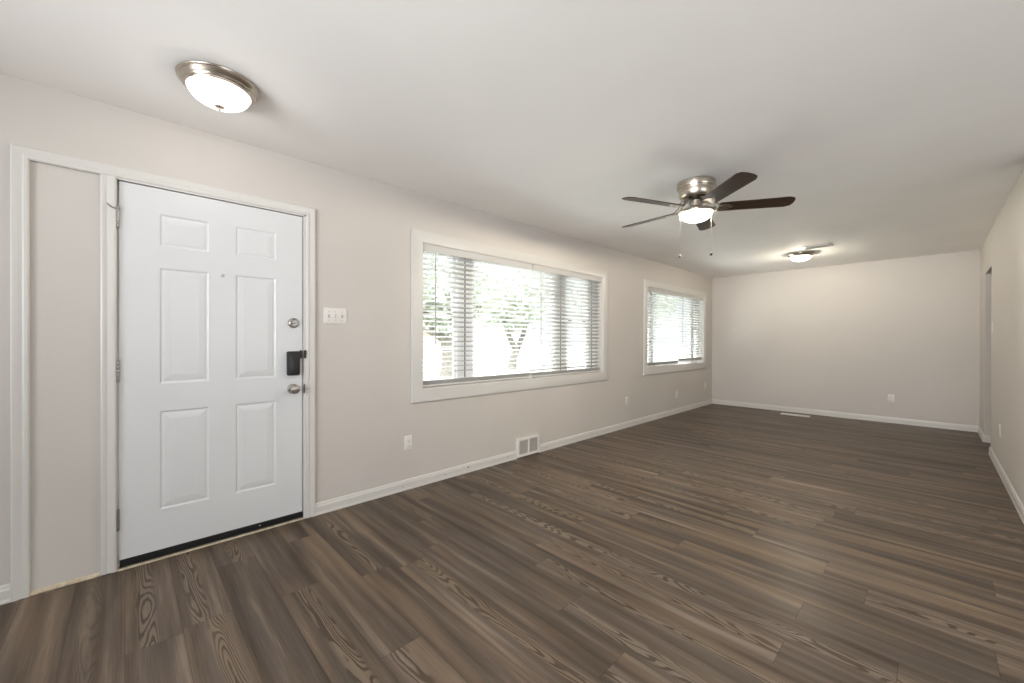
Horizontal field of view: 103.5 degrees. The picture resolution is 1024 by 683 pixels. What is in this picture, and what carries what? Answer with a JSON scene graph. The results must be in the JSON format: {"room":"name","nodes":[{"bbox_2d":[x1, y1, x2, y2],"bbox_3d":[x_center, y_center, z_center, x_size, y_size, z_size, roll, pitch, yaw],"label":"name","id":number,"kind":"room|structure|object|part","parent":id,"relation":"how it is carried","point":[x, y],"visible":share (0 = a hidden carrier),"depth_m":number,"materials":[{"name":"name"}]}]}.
{"room":"empty living room","nodes":[
{"label":"empty living room","id":0,"kind":"room"},
{"bbox_2d":[0,73,711,585],"bbox_3d":[-0.146,0.046,4.083,11.344,2.560,0.160,0,0,-44],"label":"wall","id":1,"kind":"structure","parent":0,"point":[364,409],"depth_m":3.07,"materials":[{"name":"beige paint"}]},
{"bbox_2d":[0,583,10,604],"bbox_3d":[-3.199,1.166,1.035,2.417,0.083,0.016,0,0,-44],"label":"baseboard","id":2,"kind":"structure","parent":1,"relation":"attached to","point":[5,590],"depth_m":1.86,"materials":[{"name":"white paint"}]},
{"bbox_2d":[10,143,314,601],"bbox_3d":[-1.898,0.146,2.387,1.332,2.125,0.180,0,0,-44],"label":"door frame","id":3,"kind":"structure","parent":1,"relation":"attached to","point":[64,234],"depth_m":2.01,"materials":[{"name":"white paint"}]},
{"bbox_3d":[-2.261,0.167,2.056,0.235,2.052,0.156,0,0,-44],"label":"panel","id":4,"kind":"part","parent":3,"relation":"part of","materials":[{"name":"beige paint"}]},
{"bbox_3d":[-2.092,0.172,2.091,0.058,2.062,0.018,0,0,-44],"label":"mullion casing","id":5,"kind":"part","parent":3,"relation":"part of","materials":[{"name":"white paint"}]},
{"bbox_3d":[-2.152,0.174,2.157,0.062,2.066,0.160,0,0,-44],"label":"mullion post","id":6,"kind":"part","parent":3,"relation":"part of","materials":[{"name":"white paint"}]},
{"bbox_2d":[107,181,301,567],"bbox_3d":[-1.758,0.175,2.411,0.940,2.040,0.113,0,0,-44],"label":"door","id":7,"kind":"structure","parent":1,"relation":"in","point":[209,376],"depth_m":2.37,"materials":[{"name":"white paint"}]},
{"bbox_3d":[-1.445,0.317,2.680,0.066,0.066,0.068,0,0,-44],"label":"knob","id":8,"kind":"part","parent":7,"relation":"part of","materials":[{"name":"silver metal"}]},
{"bbox_2d":[324,307,346,324],"bbox_3d":[-1.261,-0.182,2.888,0.162,0.116,0.019,0,0,-44],"label":"light switch","id":9,"kind":"object","parent":1,"relation":"attached to","point":[331,315],"visible":1,"depth_m":2.89,"materials":[{"name":"white plastic"}]},
{"bbox_2d":[404,435,411,449],"bbox_3d":[-0.846,0.827,3.298,0.072,0.116,0.009,0,0,-44],"label":"wall outlet","id":10,"kind":"object","parent":1,"relation":"attached to","point":[407,439],"visible":1,"depth_m":3.29,"materials":[{"name":"white plastic"}]},
{"bbox_2d":[315,451,516,515],"bbox_3d":[-0.660,1.165,3.472,1.954,0.083,0.016,0,0,-44],"label":"baseboard","id":11,"kind":"structure","parent":1,"relation":"attached to","point":[352,499],"depth_m":3.28,"materials":[{"name":"white paint"}]},
{"bbox_2d":[411,229,607,402],"bbox_3d":[0.159,-0.210,4.360,2.875,1.432,0.176,0,0,-44],"label":"window","id":12,"kind":"structure","parent":1,"relation":"in","point":[419,393],"depth_m":3.84,"materials":[{"name":"white paint"}]},
{"bbox_3d":[-0.687,-0.513,3.646,0.411,0.590,0.020,0,0,-44],"label":"sash","id":13,"kind":"part","parent":12,"relation":"part of","materials":[{"name":"glass"}]},
{"bbox_3d":[-0.673,0.060,3.631,0.411,0.630,0.023,0,0,-44],"label":"sash","id":14,"kind":"part","parent":12,"relation":"part of","materials":[{"name":"white plastic"}]},
{"bbox_2d":[423,243,532,386],"bbox_3d":[-0.289,-0.220,3.881,1.342,1.216,0.076,0,0,-44],"label":"blind","id":15,"kind":"object","parent":12,"relation":"attached to","point":[428,248],"visible":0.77,"depth_m":3.81,"materials":[{"name":"white plastic"}]},
{"bbox_3d":[-0.298,0.378,3.891,1.334,0.020,0.050,0,0,-44],"label":"rail","id":16,"kind":"part","parent":15,"relation":"part of","materials":[{"name":"white plastic"}]},
{"bbox_3d":[0.038,-0.217,4.329,1.225,1.183,0.038,0,0,-44],"label":"sash","id":17,"kind":"part","parent":12,"relation":"part of","materials":[{"name":"glass"}]},
{"bbox_3d":[0.119,-0.217,4.402,2.673,1.233,0.060,0,0,-44],"label":"frame","id":18,"kind":"part","parent":12,"relation":"part of","materials":[{"name":"white plastic"}]},
{"bbox_2d":[529,264,601,376],"bbox_3d":[0.672,-0.220,4.804,1.300,1.216,0.076,0,0,-44],"label":"blind","id":19,"kind":"object","parent":12,"relation":"attached to","point":[540,270],"visible":0.98,"depth_m":4.74,"materials":[{"name":"white plastic"}]},
{"bbox_3d":[0.663,0.378,4.814,1.292,0.020,0.050,0,0,-44],"label":"rail","id":20,"kind":"part","parent":19,"relation":"part of","materials":[{"name":"white plastic"}]},
{"bbox_3d":[0.789,-0.514,5.063,0.449,0.590,0.020,0,0,-44],"label":"sash","id":21,"kind":"part","parent":12,"relation":"part of","materials":[{"name":"glass"}]},
{"bbox_3d":[0.803,0.060,5.048,0.449,0.630,0.023,0,0,-44],"label":"sash","id":22,"kind":"part","parent":12,"relation":"part of","materials":[{"name":"white plastic"}]},
{"bbox_2d":[516,434,539,457],"bbox_3d":[0.170,1.101,4.262,0.343,0.190,0.026,0,0,-44],"label":"air vent","id":23,"kind":"object","parent":1,"relation":"in","point":[525,446],"visible":1,"depth_m":4.25,"materials":[{"name":"white plastic"}]},
{"bbox_2d":[539,399,711,452],"bbox_3d":[2.092,1.164,6.115,5.001,0.083,0.016,0,0,-44],"label":"baseboard","id":24,"kind":"structure","parent":1,"relation":"attached to","point":[590,434],"depth_m":5.42,"materials":[{"name":"white paint"}]},
{"bbox_2d":[643,279,706,374],"bbox_3d":[2.753,-0.209,6.850,2.370,1.421,0.176,0,0,-44],"label":"window","id":25,"kind":"structure","parent":1,"relation":"in","point":[695,364],"depth_m":6.77,"materials":[{"name":"white paint"}]},
{"bbox_3d":[2.059,0.059,6.254,0.288,0.624,0.023,0,0,-44],"label":"sash","id":26,"kind":"part","parent":25,"relation":"part of","materials":[{"name":"white plastic"}]},
{"bbox_2d":[648,287,679,365],"bbox_3d":[2.413,-0.221,6.475,1.137,1.200,0.076,0,0,-44],"label":"blind","id":27,"kind":"object","parent":25,"relation":"attached to","point":[654,291],"visible":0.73,"depth_m":6.49,"materials":[{"name":"white plastic"}]},
{"bbox_3d":[2.404,0.369,6.484,1.129,0.020,0.050,0,0,-44],"label":"rail","id":28,"kind":"part","parent":27,"relation":"part of","materials":[{"name":"white plastic"}]},
{"bbox_3d":[2.713,-0.215,6.892,2.168,1.222,0.060,0,0,-44],"label":"frame","id":29,"kind":"part","parent":25,"relation":"part of","materials":[{"name":"white plastic"}]},
{"bbox_3d":[2.740,-0.216,6.922,1.439,1.172,0.038,0,0,-44],"label":"sash","id":30,"kind":"part","parent":25,"relation":"part of","materials":[{"name":"white plastic"}]},
{"bbox_2d":[676,293,702,361],"bbox_3d":[3.192,-0.239,7.223,0.999,1.164,0.076,0,0,-44],"label":"blind","id":31,"kind":"object","parent":25,"relation":"attached to","point":[684,297],"visible":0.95,"depth_m":7.20,"materials":[{"name":"white plastic"}]},
{"bbox_3d":[3.183,0.333,7.232,0.991,0.020,0.050,0,0,-44],"label":"rail","id":32,"kind":"part","parent":31,"relation":"part of","materials":[{"name":"white plastic"}]},
{"bbox_3d":[3.414,0.058,7.555,0.187,0.624,0.023,0,0,-44],"label":"sash","id":33,"kind":"part","parent":25,"relation":"part of","materials":[{"name":"white plastic"}]},
{"bbox_2d":[0,404,1023,682],"bbox_3d":[2.192,1.277,1.648,11.044,0.120,6.601,0,0,-44],"label":"floor","id":34,"kind":"structure","parent":0,"point":[711,543],"depth_m":2.05,"materials":[{"name":"plastic"}]},
{"bbox_2d":[117,517,303,571],"bbox_3d":[-1.764,1.206,2.450,0.906,0.011,0.062,0,0,-44],"label":"threshold","id":35,"kind":"object","parent":34,"relation":"on","point":[301,518],"visible":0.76,"depth_m":2.37,"materials":[{"name":"brown wood"}]},
{"bbox_2d":[781,413,809,416],"bbox_3d":[4.649,1.206,6.623,0.150,0.006,0.397,0,0,-44],"label":"floor vent","id":36,"kind":"object","parent":34,"relation":"in","point":[781,413],"visible":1,"depth_m":6.62,"materials":[{"name":"white plastic"}]},
{"bbox_2d":[0,0,1023,277],"bbox_3d":[2.194,-1.303,1.644,11.344,0.160,6.910,0,0,-44],"label":"ceiling","id":37,"kind":"structure","parent":0,"point":[894,129],"depth_m":2.02,"materials":[{"name":"white paint"}]},
{"bbox_2d":[175,60,259,112],"bbox_3d":[-1.395,-1.166,1.925,0.325,0.131,0.325,0,0,-44],"label":"ceiling light","id":38,"kind":"object","parent":37,"relation":"attached to","point":[218,87],"visible":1,"depth_m":1.85,"materials":[{"name":"silver metal"}]},
{"bbox_2d":[622,172,795,257],"bbox_3d":[1.409,-0.938,3.161,1.268,0.583,1.245,0,0,-44],"label":"ceiling fan","id":39,"kind":"object","parent":37,"relation":"hanging from","point":[697,190],"visible":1,"depth_m":3.01,"materials":[{"name":"silver metal"}]},
{"bbox_3d":[1.167,-1.029,3.441,0.134,0.034,0.504,0,0,-39],"label":"blade","id":40,"kind":"part","parent":39,"relation":"part of","materials":[{"name":"brown wood"}]},
{"bbox_3d":[1.041,-1.028,2.976,0.504,0.034,0.134,0,0,-21],"label":"blade","id":41,"kind":"part","parent":39,"relation":"part of","materials":[{"name":"brown wood"}]},
{"bbox_3d":[1.424,-0.958,3.122,0.233,0.071,0.233,0,0,-44],"label":"lamp shade","id":42,"kind":"part","parent":39,"relation":"part of","materials":[{"name":"white glass"}]},
{"bbox_3d":[1.649,-1.028,3.465,0.134,0.034,0.504,0,0,33],"label":"blade","id":43,"kind":"part","parent":39,"relation":"part of","materials":[{"name":"brown wood"}]},
{"bbox_3d":[1.445,-1.027,2.712,0.134,0.034,0.504,0,0,-3],"label":"blade","id":44,"kind":"part","parent":39,"relation":"part of","materials":[{"name":"brown wood"}]},
{"bbox_3d":[1.820,-1.027,3.015,0.504,0.034,0.134,0,0,15],"label":"blade","id":45,"kind":"part","parent":39,"relation":"part of","materials":[{"name":"brown wood"}]},
{"bbox_2d":[787,251,814,262],"bbox_3d":[4.042,-1.165,5.651,0.325,0.131,0.325,0,0,-44],"label":"ceiling light","id":46,"kind":"object","parent":37,"relation":"attached to","point":[802,256],"visible":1,"depth_m":5.56,"materials":[{"name":"white glass"}]},
{"bbox_2d":[800,243,832,249],"bbox_3d":[3.934,-1.224,5.215,0.170,0.011,0.313,0,0,-36],"label":"ceiling vent","id":47,"kind":"object","parent":37,"relation":"in","point":[827,244],"visible":1,"depth_m":5.19,"materials":[{"name":"white plastic"}]},
{"bbox_2d":[712,250,979,425],"bbox_3d":[5.612,0.052,6.167,0.150,2.560,4.807,0,0,-44],"label":"wall","id":48,"kind":"structure","parent":0,"point":[845,338],"depth_m":6.30,"materials":[{"name":"beige paint"}]},
{"bbox_2d":[712,399,978,431],"bbox_3d":[5.065,1.168,6.618,0.016,0.083,3.407,0,0,-44],"label":"baseboard","id":49,"kind":"structure","parent":48,"relation":"attached to","point":[961,427],"depth_m":6.28,"materials":[{"name":"white paint"}]},
{"bbox_2d":[888,394,894,401],"bbox_3d":[5.652,0.847,6.013,0.009,0.116,0.072,0,0,-44],"label":"wall outlet","id":50,"kind":"object","parent":48,"relation":"attached to","point":[890,396],"visible":1,"depth_m":6.01,"materials":[{"name":"white plastic"}]},
{"bbox_2d":[979,168,1023,504],"bbox_3d":[4.872,-0.004,3.982,3.944,2.440,0.120,0,0,-44],"label":"wall","id":51,"kind":"structure","parent":0,"point":[1002,251],"depth_m":3.49,"materials":[{"name":"beige paint"}]},
{"bbox_2d":[978,426,990,442],"bbox_3d":[6.013,1.174,5.093,0.760,0.083,0.136,0,0,-44],"label":"baseboard","id":52,"kind":"structure","parent":51,"relation":"attached to","point":[985,438],"depth_m":4.88,"materials":[{"name":"white paint"}]},
{"bbox_2d":[988,446,1023,523],"bbox_3d":[4.282,1.175,3.515,2.445,0.083,0.016,0,0,-44],"label":"baseboard","id":53,"kind":"structure","parent":51,"relation":"attached to","point":[1019,506],"depth_m":3.25,"materials":[{"name":"white paint"}]},
{"label":"outside","id":54,"kind":"structure","parent":0,"visible":0},
{"bbox_2d":[423,355,686,379],"bbox_3d":[2.642,1.723,18.909,90.000,0.200,17.320,0,0,-44],"label":"lawn","id":55,"kind":"structure","parent":54,"point":[426,376],"depth_m":23.16,"materials":[{"name":"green plant"}]},
{"bbox_2d":[423,255,503,376],"bbox_3d":[-3.070,-1.409,18.738,5.009,6.174,3.968,0,0,-44],"label":"shade tree","id":56,"kind":"object","parent":55,"relation":"on","point":[442,374],"visible":0.22,"depth_m":18.39,"materials":[{"name":"green plant"}]},
{"bbox_2d":[473,268,549,368],"bbox_3d":[0.268,-1.654,24.041,6.130,6.667,4.064,0,0,-29],"label":"shade tree","id":57,"kind":"object","parent":55,"relation":"on","point":[528,285],"visible":0.4,"depth_m":23.59,"materials":[{"name":"green plant"}]},
{"bbox_2d":[570,285,677,326],"bbox_3d":[6.555,-1.680,23.470,6.382,6.711,4.252,0,0,-9],"label":"shade tree","id":58,"kind":"object","parent":55,"relation":"on","point":[576,285],"visible":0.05,"depth_m":23.36,"materials":[{"name":"green plant"}]},
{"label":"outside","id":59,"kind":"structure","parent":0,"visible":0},
{"bbox_2d":[423,348,687,368],"bbox_3d":[-10.858,1.632,47.411,130.000,0.180,42.500,0,0,-44],"label":"street","id":60,"kind":"structure","parent":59,"point":[528,356],"depth_m":43.67,"materials":[{"name":"grey asphalt"}]},
{"bbox_2d":[423,323,441,356],"bbox_3d":[-16.884,-0.815,37.803,19.000,4.700,9.200,0,0,-44],"label":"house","id":61,"kind":"structure","parent":60,"relation":"on","point":[424,333],"depth_m":40.51,"materials":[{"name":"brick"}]}
]}

